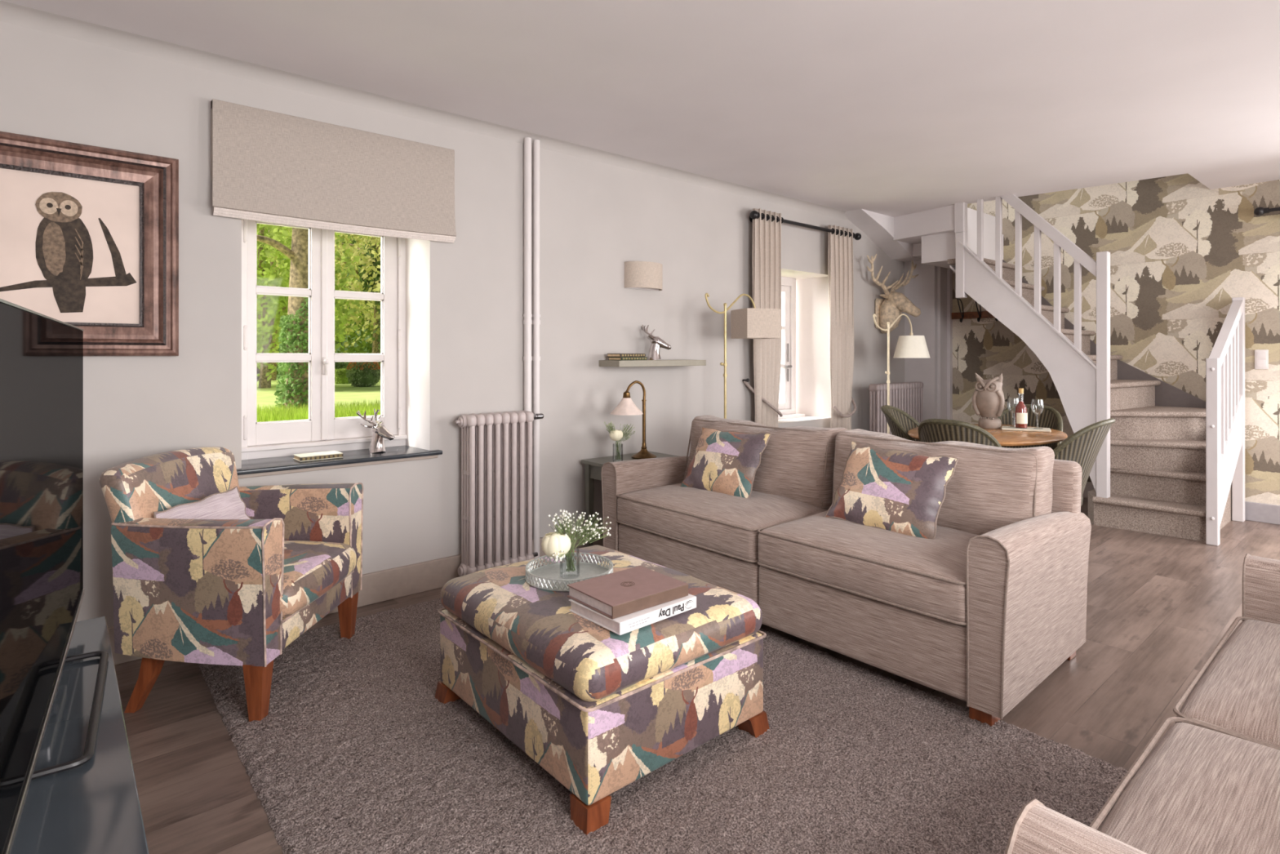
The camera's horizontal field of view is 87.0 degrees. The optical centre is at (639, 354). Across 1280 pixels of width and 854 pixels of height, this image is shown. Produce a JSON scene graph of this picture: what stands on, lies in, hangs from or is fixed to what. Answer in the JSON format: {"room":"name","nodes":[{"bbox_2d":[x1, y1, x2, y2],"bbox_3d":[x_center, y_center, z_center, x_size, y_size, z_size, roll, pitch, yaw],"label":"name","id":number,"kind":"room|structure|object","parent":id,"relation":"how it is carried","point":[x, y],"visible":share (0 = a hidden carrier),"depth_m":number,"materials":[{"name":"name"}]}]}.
{"room":"living room","nodes":[
{"label":"living room","id":0,"kind":"room"},
{"bbox_2d":[0,21,904,626],"bbox_3d":[-0.082,-0.200,4.632,7.770,3.000,0.480,0,0,-41],"label":"wall","id":1,"kind":"structure","parent":0,"point":[464,297],"depth_m":3.63,"materials":[{"name":"white paint"}]},
{"bbox_2d":[0,131,178,355],"bbox_3d":[-2.180,-0.394,2.473,0.812,0.796,0.044,0,0,-41],"label":"framed picture","id":2,"kind":"object","parent":1,"relation":"attached to","point":[89,234],"visible":0.98,"depth_m":2.57,"materials":[{"name":"brown wood"}]},
{"bbox_2d":[0,168,139,324],"bbox_3d":[-2.191,-0.394,2.486,0.612,0.596,0.004,0,0,-41],"label":"print","id":3,"kind":"object","parent":2,"relation":"attached to","point":[69,237],"depth_m":2.53},
{"bbox_2d":[241,218,407,459],"bbox_3d":[-1.592,-0.100,3.409,0.835,1.200,0.139,0,0,-41],"label":"window","id":4,"kind":"structure","parent":1,"relation":"in","point":[322,431],"depth_m":3.38,"materials":[{"name":"white paint"}]},
{"bbox_2d":[210,98,456,243],"bbox_3d":[-1.373,-0.819,3.156,1.077,0.486,0.063,0,0,-41],"label":"blind","id":5,"kind":"object","parent":1,"relation":"attached to","point":[266,166],"visible":1,"depth_m":3.08,"materials":[{"name":"beige fabric"}]},
{"bbox_2d":[237,454,437,478],"bbox_3d":[-1.385,0.519,3.180,0.900,0.018,0.025,0,0,-41],"label":"trim","id":6,"kind":"structure","parent":1,"relation":"attached to","point":[282,472],"depth_m":3.13,"materials":[{"name":"beige paint"}]},
{"bbox_2d":[236,445,442,475],"bbox_3d":[-1.467,0.499,3.275,0.930,0.021,0.325,0,0,-41],"label":"window sill","id":7,"kind":"structure","parent":1,"relation":"attached to","point":[250,466],"depth_m":3.17,"materials":[{"name":"stone"}]},
{"bbox_2d":[293,450,343,461],"bbox_3d":[-1.522,0.478,3.194,0.190,0.021,0.116,0,0,-43],"label":"book","id":8,"kind":"object","parent":7,"relation":"on","point":[331,454],"visible":1,"depth_m":3.17,"materials":[{"name":"beige paper"}]},
{"bbox_2d":[355,408,395,453],"bbox_3d":[-1.310,0.386,3.395,0.179,0.218,0.158,0,0,23],"label":"ornament","id":9,"kind":"object","parent":7,"relation":"on","point":[380,430],"visible":1,"depth_m":3.37,"materials":[{"name":"silver metal"}]},
{"bbox_2d":[107,524,603,664],"bbox_3d":[-0.016,1.126,4.364,6.920,0.148,0.022,0,0,-41],"label":"baseboard","id":10,"kind":"structure","parent":1,"relation":"attached to","point":[382,585],"depth_m":3.36,"materials":[{"name":"beige paint"}]},
{"bbox_2d":[0,0,848,220],"bbox_3d":[-0.260,-1.203,4.112,6.220,0.086,0.085,0,0,-41],"label":"trim","id":11,"kind":"structure","parent":1,"relation":"attached to","point":[10,13],"depth_m":3.12,"materials":[{"name":"white paint"}]},
{"bbox_2d":[523,137,532,411],"bbox_3d":[-0.634,-0.010,3.808,0.050,2.420,0.053,0,0,-41],"label":"pipe","id":12,"kind":"object","parent":1,"relation":"attached to","point":[527,322],"visible":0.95,"depth_m":3.79,"materials":[{"name":"white metal"}]},
{"bbox_2d":[532,139,540,558],"bbox_3d":[-0.591,-0.010,3.846,0.046,2.420,0.051,0,0,-41],"label":"pipe","id":13,"kind":"object","parent":1,"relation":"attached to","point":[535,322],"visible":0.99,"depth_m":3.83,"materials":[{"name":"white metal"}]},
{"bbox_2d":[624,261,662,290],"bbox_3d":[0.050,-0.510,4.357,0.300,0.166,0.108,0,0,-41],"label":"wall sconce","id":14,"kind":"object","parent":1,"relation":"attached to","point":[644,275],"visible":1,"depth_m":4.29,"materials":[{"name":"beige fabric"}]},
{"bbox_2d":[599,360,706,366],"bbox_3d":[0.094,0.052,4.335,0.747,0.038,0.200,0,0,-41],"label":"floating shelf","id":15,"kind":"object","parent":1,"relation":"attached to","point":[602,362],"visible":0.99,"depth_m":4.18,"materials":[{"name":"grey paint"}]},
{"bbox_2d":[608,356,647,359],"bbox_3d":[-0.075,0.023,4.165,0.205,0.020,0.136,0,0,-41],"label":"book","id":16,"kind":"object","parent":15,"relation":"on","point":[610,357],"visible":0.97,"depth_m":4.11,"materials":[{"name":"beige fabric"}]},
{"bbox_2d":[607,353,645,356],"bbox_3d":[-0.084,0.002,4.160,0.200,0.021,0.136,0,0,-41],"label":"book","id":17,"kind":"object","parent":16,"relation":"on","point":[609,354],"visible":0.99,"depth_m":4.10,"materials":[{"name":"beige paper"}]},
{"bbox_2d":[641,324,671,359],"bbox_3d":[0.106,-0.076,4.335,0.191,0.232,0.169,0,0,-3],"label":"ornament","id":18,"kind":"object","parent":15,"relation":"on","point":[657,343],"visible":0.99,"depth_m":4.31,"materials":[{"name":"silver metal"}]},
{"bbox_2d":[777,276,804,419],"bbox_3d":[1.138,-0.068,5.745,0.670,1.225,0.170,0,0,-41],"label":"window","id":19,"kind":"structure","parent":1,"relation":"in","point":[787,406],"depth_m":5.88,"materials":[{"name":"white paint"}]},
{"bbox_2d":[749,210,861,239],"bbox_3d":[1.354,-1.035,5.471,1.464,0.064,0.126,0,0,-41],"label":"curtain rod","id":20,"kind":"object","parent":1,"relation":"attached to","point":[754,215],"visible":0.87,"depth_m":5.35,"materials":[{"name":"black metal"}]},
{"bbox_2d":[742,208,783,427],"bbox_3d":[0.956,0.050,5.081,0.367,2.270,0.134,0,0,-28],"label":"curtain","id":21,"kind":"object","parent":20,"relation":"hanging from","point":[766,233],"visible":0.67,"depth_m":5.07,"materials":[{"name":"beige fabric"}]},
{"bbox_2d":[827,224,856,430],"bbox_3d":[1.746,0.048,5.745,0.138,2.274,0.398,0,0,44],"label":"curtain","id":22,"kind":"object","parent":20,"relation":"hanging from","point":[840,246],"visible":0.79,"depth_m":5.71,"materials":[{"name":"beige fabric"}]},
{"bbox_2d":[866,253,920,333],"bbox_3d":[2.374,-0.548,6.171,0.923,0.699,0.392,0,0,-41],"label":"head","id":23,"kind":"object","parent":1,"relation":"attached to","point":[887,309],"visible":0.98,"depth_m":6.16},
{"bbox_2d":[844,204,1003,268],"bbox_3d":[2.523,-1.025,6.029,1.400,0.450,0.830,0,0,-41],"label":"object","id":24,"kind":"structure","parent":1,"relation":"attached to","point":[928,236],"depth_m":5.90,"materials":[{"name":"paint"}]},
{"bbox_2d":[0,0,1279,217],"bbox_3d":[1.789,-1.350,2.350,7.420,0.220,5.420,0,0,-41],"label":"ceiling","id":25,"kind":"structure","parent":0,"point":[890,108],"depth_m":2.98,"materials":[{"name":"paint"}]},
{"bbox_2d":[114,497,1279,853],"bbox_3d":[1.872,1.250,2.369,7.770,0.100,5.540,0,0,-41],"label":"floor","id":26,"kind":"structure","parent":0,"point":[1158,606],"depth_m":2.45,"materials":[{"name":"brown wood"}]},
{"bbox_2d":[9,616,149,853],"bbox_3d":[-1.180,0.951,1.122,0.516,0.499,1.384,0,0,-41],"label":"media console","id":27,"kind":"object","parent":26,"relation":"on","point":[93,806],"visible":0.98,"depth_m":1.12,"materials":[{"name":"grey paint"}]},
{"bbox_2d":[0,298,108,853],"bbox_3d":[-1.154,0.315,1.265,0.225,0.766,1.241,0,0,-36],"label":"television","id":28,"kind":"object","parent":27,"relation":"on","point":[42,590],"visible":1,"depth_m":1.07,"materials":[{"name":"black metal"}]},
{"bbox_2d":[99,446,363,721],"bbox_3d":[-1.492,0.784,2.541,0.684,0.832,0.755,0,0,1],"label":"armchair","id":29,"kind":"object","parent":26,"relation":"on","point":[228,592],"visible":0.98,"depth_m":2.24,"materials":[{"name":"fabric"}]},
{"bbox_2d":[153,485,251,519],"bbox_3d":[-1.560,0.639,2.462,0.139,0.258,0.364,0,0,16],"label":"cushion","id":30,"kind":"object","parent":29,"relation":"on","point":[228,504],"visible":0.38,"depth_m":2.47,"materials":[{"name":"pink fabric"}]},
{"bbox_2d":[280,540,356,617],"bbox_3d":[-1.410,0.823,2.537,0.515,0.155,0.544,0,0,1],"label":"seat cushion","id":31,"kind":"object","parent":29,"relation":"on","point":[313,569],"depth_m":2.49,"materials":[{"name":"fabric"}]},
{"bbox_2d":[455,410,544,576],"bbox_3d":[-0.740,0.754,3.621,0.526,0.892,0.128,0,0,-41],"label":"radiator","id":32,"kind":"object","parent":26,"relation":"on","point":[496,448],"visible":0.88,"depth_m":3.55,"materials":[{"name":"metal"}]},
{"bbox_2d":[581,451,679,546],"bbox_3d":[-0.024,0.912,4.068,0.550,0.575,0.370,0,0,-41],"label":"side table","id":33,"kind":"object","parent":26,"relation":"on","point":[593,467],"visible":0.29,"depth_m":4.01,"materials":[{"name":"green paint"}]},
{"bbox_2d":[613,443,622,462],"bbox_3d":[-0.129,0.572,3.937,0.060,0.105,0.060,0,0,-41],"label":"glass vase","id":34,"kind":"object","parent":33,"relation":"on","point":[613,443],"visible":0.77,"depth_m":3.92,"materials":[{"name":"clear glass"}]},
{"bbox_2d":[608,429,622,459],"bbox_3d":[-0.139,0.523,3.929,0.081,0.176,0.081,0,0,-41],"label":"rose","id":35,"kind":"object","parent":34,"relation":"in","point":[616,435],"visible":0.99,"depth_m":3.90,"materials":[{"name":"white plant"}]},
{"bbox_2d":[604,421,635,459],"bbox_3d":[-0.121,0.498,3.954,0.211,0.224,0.078,0,0,-41],"label":"flower spray","id":36,"kind":"object","parent":34,"relation":"in","point":[611,426],"visible":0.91,"depth_m":3.94,"materials":[{"name":"green plant"}]},
{"bbox_2d":[610,380,656,459],"bbox_3d":[-0.035,0.389,4.052,0.313,0.470,0.196,0,0,-41],"label":"table lamp","id":37,"kind":"object","parent":33,"relation":"on","point":[626,406],"visible":0.99,"depth_m":4.02,"materials":[{"name":"gold metal"}]},
{"bbox_2d":[622,391,630,397],"bbox_3d":[-0.079,0.237,4.014,0.046,0.045,0.045,0,0,-41],"label":"socket","id":38,"kind":"object","parent":37,"relation":"attached to","point":[626,394],"depth_m":4.00,"materials":[{"name":"gold metal"}]},
{"bbox_2d":[197,597,1128,853],"bbox_3d":[-0.050,1.191,2.160,1.929,0.016,2.981,0,0,-41],"label":"rug","id":39,"kind":"object","parent":26,"relation":"on","point":[355,750],"visible":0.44,"depth_m":1.93,"materials":[{"name":"grey carpet"}]},
{"bbox_2d":[435,545,769,835],"bbox_3d":[-0.151,0.971,2.244,0.718,0.438,0.890,0,0,-41],"label":"ottoman","id":40,"kind":"object","parent":39,"relation":"on","point":[600,709],"visible":0.77,"depth_m":1.92,"materials":[{"name":"fabric"}]},
{"bbox_2d":[525,551,613,591],"bbox_3d":[-0.239,0.735,2.294,0.297,0.043,0.297,0,0,-41],"label":"round tray","id":41,"kind":"object","parent":40,"relation":"on","point":[547,577],"visible":0.74,"depth_m":2.33,"materials":[{"name":"grey metal"}]},
{"bbox_2d":[560,547,579,577],"bbox_3d":[-0.239,0.707,2.297,0.068,0.085,0.068,0,0,-41],"label":"glass vase","id":42,"kind":"object","parent":41,"relation":"on","point":[566,575],"visible":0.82,"depth_m":2.29,"materials":[{"name":"clear glass"}]},
{"bbox_2d":[541,531,575,570],"bbox_3d":[-0.283,0.669,2.279,0.100,0.134,0.100,0,0,25],"label":"rose","id":43,"kind":"object","parent":42,"relation":"in","point":[552,542],"visible":0.95,"depth_m":2.24,"materials":[{"name":"white plant"}]},
{"bbox_2d":[548,509,611,572],"bbox_3d":[-0.210,0.634,2.317,0.232,0.202,0.109,0,0,-32],"label":"flower spray","id":44,"kind":"object","parent":42,"relation":"in","point":[562,523],"visible":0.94,"depth_m":2.31,"materials":[{"name":"white plant"}]},
{"bbox_2d":[440,545,762,702],"bbox_3d":[-0.151,0.823,2.244,0.712,0.143,0.886,0,0,-41],"label":"cushion","id":45,"kind":"object","parent":40,"relation":"on","point":[533,630],"depth_m":1.96,"materials":[{"name":"fabric"}]},
{"bbox_2d":[568,593,696,635],"bbox_3d":[-0.020,0.740,2.008,0.300,0.034,0.238,0,0,-42],"label":"book","id":46,"kind":"object","parent":40,"relation":"on","point":[620,625],"visible":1,"depth_m":1.91,"materials":[{"name":"paper"}]},
{"bbox_2d":[567,565,688,618],"bbox_3d":[-0.036,0.703,2.019,0.285,0.037,0.226,0,0,-40],"label":"book","id":47,"kind":"object","parent":46,"relation":"on","point":[616,594],"visible":1,"depth_m":1.98,"materials":[{"name":"pink paper"}]},
{"bbox_2d":[628,617,649,627],"bbox_3d":[-0.002,0.740,1.867,0.078,0.010,0.001,0,0,-41],"label":"print","id":48,"kind":"object","parent":46,"relation":"on","point":[647,617],"depth_m":1.86},
{"bbox_2d":[704,293,781,418],"bbox_3d":[0.675,0.391,4.586,0.672,1.619,0.334,0,0,-41],"label":"floor lamp","id":49,"kind":"object","parent":26,"relation":"on","point":[748,322],"visible":0.78,"depth_m":4.57,"materials":[{"name":"gold metal"}]},
{"bbox_2d":[600,414,1091,725],"bbox_3d":[0.794,0.778,3.152,0.900,0.844,2.071,0,0,-41],"label":"sofa","id":50,"kind":"object","parent":26,"relation":"on","point":[980,613],"visible":0.87,"depth_m":2.59,"materials":[{"name":"beige fabric"}]},
{"bbox_2d":[617,482,827,559],"bbox_3d":[0.461,0.794,3.447,0.783,0.208,0.936,0,0,-41],"label":"seat cushion","id":51,"kind":"object","parent":50,"relation":"on","point":[718,526],"depth_m":3.19,"materials":[{"name":"beige fabric"}]},
{"bbox_2d":[680,426,771,498],"bbox_3d":[0.431,0.553,3.479,0.463,0.324,0.213,0,0,45],"label":"cushion","id":52,"kind":"object","parent":50,"relation":"on","point":[726,462],"visible":0.91,"depth_m":3.40,"materials":[{"name":"fabric"}]},
{"bbox_2d":[684,414,847,509],"bbox_3d":[0.634,0.557,3.618,0.347,0.401,0.953,0,0,-41],"label":"cushion","id":53,"kind":"object","parent":50,"relation":"on","point":[796,467],"depth_m":3.32,"materials":[{"name":"beige fabric"}]},
{"bbox_2d":[758,510,977,622],"bbox_3d":[1.057,0.795,2.757,0.783,0.209,0.877,0,0,-41],"label":"seat cushion","id":54,"kind":"object","parent":50,"relation":"on","point":[917,579],"depth_m":2.49,"materials":[{"name":"beige fabric"}]},
{"bbox_2d":[824,440,958,539],"bbox_3d":[1.018,0.548,2.769,0.212,0.341,0.487,0,0,-38],"label":"cushion","id":55,"kind":"object","parent":50,"relation":"on","point":[901,491],"visible":0.91,"depth_m":2.70,"materials":[{"name":"fabric"}]},
{"bbox_2d":[832,428,1054,535],"bbox_3d":[1.256,0.559,2.907,0.344,0.400,0.897,0,0,-41],"label":"cushion","id":56,"kind":"object","parent":50,"relation":"on","point":[989,488],"depth_m":2.63,"materials":[{"name":"beige fabric"}]},
{"bbox_2d":[868,381,923,434],"bbox_3d":[2.261,0.723,5.935,0.799,0.955,0.098,0,0,-41],"label":"radiator","id":57,"kind":"object","parent":26,"relation":"on","point":[908,397],"visible":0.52,"depth_m":5.84,"materials":[{"name":"grey metal"}]},
{"bbox_2d":[880,404,919,441],"bbox_3d":[1.832,0.766,4.277,0.582,0.870,0.447,0,0,35],"label":"wicker chair","id":58,"kind":"object","parent":26,"relation":"on","point":[900,422],"visible":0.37,"depth_m":4.46,"materials":[{"name":"green wicker"}]},
{"bbox_2d":[872,313,929,434],"bbox_3d":[2.102,0.430,5.507,0.749,1.539,0.290,0,0,-41],"label":"floor lamp","id":59,"kind":"object","parent":26,"relation":"on","point":[912,346],"visible":0.82,"depth_m":5.54,"materials":[{"name":"beige metal"}]},
{"bbox_2d":[918,418,1001,447],"bbox_3d":[1.776,0.766,3.660,0.582,0.870,0.447,0,0,-41],"label":"wicker chair","id":60,"kind":"object","parent":26,"relation":"on","point":[930,430],"visible":0.3,"depth_m":3.46,"materials":[{"name":"green wicker"}]},
{"bbox_2d":[907,423,1067,446],"bbox_3d":[2.077,0.830,4.052,1.110,0.740,0.800,0,0,-41],"label":"dining table","id":61,"kind":"object","parent":26,"relation":"on","point":[1005,437],"visible":0.29,"depth_m":3.81,"materials":[{"name":"brown wood"}]},
{"bbox_2d":[972,373,1004,428],"bbox_3d":[2.205,0.286,4.261,0.163,0.346,0.186,0,0,-45],"label":"statue","id":62,"kind":"object","parent":61,"relation":"on","point":[988,398],"visible":1,"depth_m":4.21,"materials":[{"name":"beige ceramic"}]},
{"bbox_2d":[1001,426,1051,431],"bbox_3d":[2.363,0.454,4.134,0.260,0.012,0.150,0,0,29],"label":"serving tray","id":63,"kind":"object","parent":61,"relation":"on","point":[1003,428],"visible":0.96,"depth_m":4.08,"materials":[{"name":"white"}]},
{"bbox_2d":[1007,397,1018,426],"bbox_3d":[2.330,0.358,4.211,0.068,0.178,0.068,0,0,-41],"label":"wine glass","id":64,"kind":"object","parent":63,"relation":"on","point":[1011,411],"visible":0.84,"depth_m":4.21,"materials":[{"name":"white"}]},
{"bbox_2d":[1014,388,1027,428],"bbox_3d":[2.335,0.326,4.136,0.068,0.243,0.068,0,0,-41],"label":"bottle","id":65,"kind":"object","parent":63,"relation":"on","point":[1020,409],"visible":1,"depth_m":4.11,"materials":[{"name":"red glass"}]},
{"bbox_2d":[1031,399,1044,429],"bbox_3d":[2.413,0.358,4.098,0.068,0.178,0.068,0,0,-41],"label":"wine glass","id":66,"kind":"object","parent":63,"relation":"on","point":[1032,402],"visible":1,"depth_m":4.09,"materials":[{"name":"clear glass"}]},
{"bbox_2d":[997,404,1062,449],"bbox_3d":[2.435,0.766,4.330,0.582,0.870,0.447,0,0,-42],"label":"wicker chair","id":67,"kind":"object","parent":26,"relation":"on","point":[1050,417],"visible":0.24,"depth_m":4.45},
{"bbox_2d":[1053,417,1115,506],"bbox_3d":[2.271,0.766,3.726,0.447,0.870,0.582,0,0,-44],"label":"wicker chair","id":68,"kind":"object","parent":26,"relation":"on","point":[1082,447],"visible":0.42,"depth_m":3.50,"materials":[{"name":"green wicker"}]},
{"bbox_2d":[947,194,1244,546],"bbox_3d":[3.306,-0.231,5.387,1.050,2.862,2.165,0,0,-41],"label":"staircase","id":69,"kind":"structure","parent":26,"relation":"on","point":[1171,462],"depth_m":4.79,"materials":[{"name":"white wood"}]},
{"bbox_2d":[1004,553,1279,853],"bbox_3d":[1.408,0.779,1.065,1.796,0.842,0.920,0,0,-41],"label":"sofa","id":70,"kind":"object","parent":26,"relation":"on","point":[1211,784],"visible":1,"depth_m":1.15,"materials":[{"name":"beige fabric"}]},
{"bbox_2d":[1097,722,1279,853],"bbox_3d":[1.064,0.794,0.846,0.737,0.208,0.803,0,0,-41],"label":"seat cushion","id":71,"kind":"object","parent":70,"relation":"on","point":[1204,788],"depth_m":1.09,"materials":[{"name":"beige fabric"}]},
{"bbox_2d":[1174,619,1279,746],"bbox_3d":[1.651,0.794,1.352,0.801,0.209,0.803,0,0,-41],"label":"seat cushion","id":72,"kind":"object","parent":70,"relation":"on","point":[1235,691],"depth_m":1.45,"materials":[{"name":"beige fabric"}]},
{"bbox_2d":[952,173,1279,505],"bbox_3d":[4.673,-0.750,4.840,0.300,4.100,5.620,0,0,-41],"label":"wall","id":73,"kind":"structure","parent":0,"point":[1180,249],"depth_m":5.29,"materials":[{"name":"paper"}]},
{"bbox_2d":[904,259,952,420],"bbox_3d":[2.810,0.142,6.584,0.260,2.115,0.365,0,0,-41],"label":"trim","id":74,"kind":"structure","parent":73,"relation":"attached to","point":[931,291],"depth_m":6.48,"materials":[{"name":"paint"}]},
{"bbox_2d":[951,297,997,322],"bbox_3d":[3.214,-0.422,6.220,0.105,0.233,0.715,0,0,-41],"label":"coat rack","id":75,"kind":"object","parent":73,"relation":"attached to","point":[979,314],"visible":0.46,"depth_m":6.37,"materials":[{"name":"brown wood"}]},
{"bbox_2d":[1082,481,1094,497],"bbox_3d":[3.663,1.133,5.771,0.022,0.135,2.050,0,0,-41],"label":"baseboard","id":76,"kind":"structure","parent":73,"relation":"attached to","point":[1089,486],"depth_m":5.65,"materials":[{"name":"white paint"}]},
{"bbox_2d":[1254,349,1268,368],"bbox_3d":[4.461,0.032,4.844,0.016,0.140,0.072,0,0,-41],"label":"wall switch","id":77,"kind":"object","parent":73,"relation":"attached to","point":[1261,356],"visible":1,"depth_m":4.84,"materials":[{"name":"white plastic"}]},
{"bbox_2d":[1244,501,1279,524],"bbox_3d":[5.293,1.133,3.883,0.022,0.135,2.760,0,0,-41],"label":"baseboard","id":78,"kind":"structure","parent":73,"relation":"attached to","point":[1254,511],"depth_m":4.83,"materials":[{"name":"grey paint"}]},
{"bbox_2d":[1253,206,1279,216],"bbox_3d":[5.107,-0.981,4.001,0.144,0.132,2.182,0,0,-41],"label":"curtain rod","id":79,"kind":"object","parent":73,"relation":"attached to","point":[1260,211],"visible":1,"depth_m":4.75,"materials":[{"name":"black metal"}]},
{"label":"outside","id":80,"kind":"structure","parent":0,"visible":0},
{"bbox_2d":[257,373,380,409],"bbox_3d":[-28.170,1.220,40.282,130.000,0.100,90.000,0,0,-41],"label":"lawn","id":81,"kind":"structure","parent":80,"point":[345,393],"depth_m":20.94,"materials":[{"name":"plant"}]},
{"bbox_2d":[257,367,259,381],"bbox_3d":[-14.006,0.788,23.883,0.656,0.825,1.126,0,0,32],"label":"seat","id":82,"kind":"object","parent":81,"relation":"on","point":[258,369],"visible":0.08,"depth_m":24.11,"materials":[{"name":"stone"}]},
{"bbox_2d":[257,362,260,381],"bbox_3d":[-18.938,0.781,29.883,4.562,0.944,1.003,0,0,-41],"label":"hedge","id":83,"kind":"object","parent":81,"relation":"on","point":[258,365],"visible":0.02,"depth_m":30.75,"materials":[{"name":"green plant"}]},
{"bbox_2d":[257,226,291,323],"bbox_3d":[-17.334,-4.258,24.776,9.800,11.128,10.359,0,0,-41],"label":"tree","id":84,"kind":"object","parent":81,"relation":"on","point":[280,231],"visible":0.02,"depth_m":27.97,"materials":[{"name":"green plant"}]},
{"bbox_2d":[257,227,308,411],"bbox_3d":[-7.021,-4.771,14.546,8.981,12.161,8.822,0,0,-41],"label":"tree","id":85,"kind":"object","parent":81,"relation":"on","point":[295,326],"visible":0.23,"depth_m":13.55,"materials":[{"name":"green plant"}]},
{"bbox_2d":[257,223,362,388],"bbox_3d":[-13.251,-2.380,24.193,6.214,7.380,6.377,0,0,-41],"label":"tree","id":86,"kind":"object","parent":81,"relation":"on","point":[279,307],"visible":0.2,"depth_m":23.61,"materials":[{"name":"green plant"}]},
{"bbox_2d":[257,223,373,380],"bbox_3d":[-18.009,-5.484,33.217,11.120,13.580,11.208,0,0,-41],"label":"tree","id":87,"kind":"object","parent":81,"relation":"on","point":[273,374],"visible":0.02,"depth_m":33.18,"materials":[{"name":"green plant"}]},
{"bbox_2d":[257,223,380,373],"bbox_3d":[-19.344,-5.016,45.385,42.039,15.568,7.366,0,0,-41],"label":"tree","id":88,"kind":"object","parent":81,"relation":"on","point":[359,347],"visible":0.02,"depth_m":45.51,"materials":[{"name":"green plant"}]},
{"bbox_2d":[257,227,380,369],"bbox_3d":[-12.306,-4.934,32.064,10.706,12.481,9.600,0,0,-41],"label":"tree","id":89,"kind":"object","parent":81,"relation":"on","point":[367,260],"visible":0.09,"depth_m":30.34,"materials":[{"name":"green plant"}]},
{"bbox_2d":[257,399,380,422],"bbox_3d":[-5.990,1.075,13.059,4.531,0.350,1.695,0,0,-41],"label":"grass","id":90,"kind":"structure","parent":81,"relation":"on","point":[269,414],"depth_m":12.58,"materials":[{"name":"green plant"}]},
{"bbox_2d":[334,368,348,383],"bbox_3d":[-12.422,0.894,28.241,0.831,0.704,0.801,0,0,-41],"label":"hedge","id":91,"kind":"object","parent":81,"relation":"on","point":[340,376],"visible":0.59,"depth_m":27.91,"materials":[{"name":"green plant"}]},
{"bbox_2d":[334,361,350,370],"bbox_3d":[-14.700,0.748,31.557,3.078,0.990,0.901,0,0,-41],"label":"hedge","id":92,"kind":"object","parent":81,"relation":"on","point":[337,365],"visible":0.05,"depth_m":31.71,"materials":[{"name":"green plant"}]},
{"bbox_2d":[334,235,380,328],"bbox_3d":[-13.162,-5.406,39.116,11.109,13.423,10.982,0,0,26],"label":"tree","id":93,"kind":"object","parent":81,"relation":"on","point":[348,240],"visible":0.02,"depth_m":37.15,"materials":[{"name":"green plant"}]},
{"bbox_2d":[345,361,380,386],"bbox_3d":[-10.389,0.662,25.365,1.288,1.243,1.058,0,0,-41],"label":"flowering shrub","id":94,"kind":"object","parent":81,"relation":"on","point":[359,374],"visible":0.84,"depth_m":25.05,"materials":[{"name":"green plant"}]},
{"bbox_2d":[357,241,380,349],"bbox_3d":[-11.755,-2.179,31.396,2.528,6.968,2.477,0,0,-41],"label":"tree","id":95,"kind":"object","parent":81,"relation":"on","point":[376,263],"visible":0.05,"depth_m":30.95,"materials":[{"name":"green plant"}]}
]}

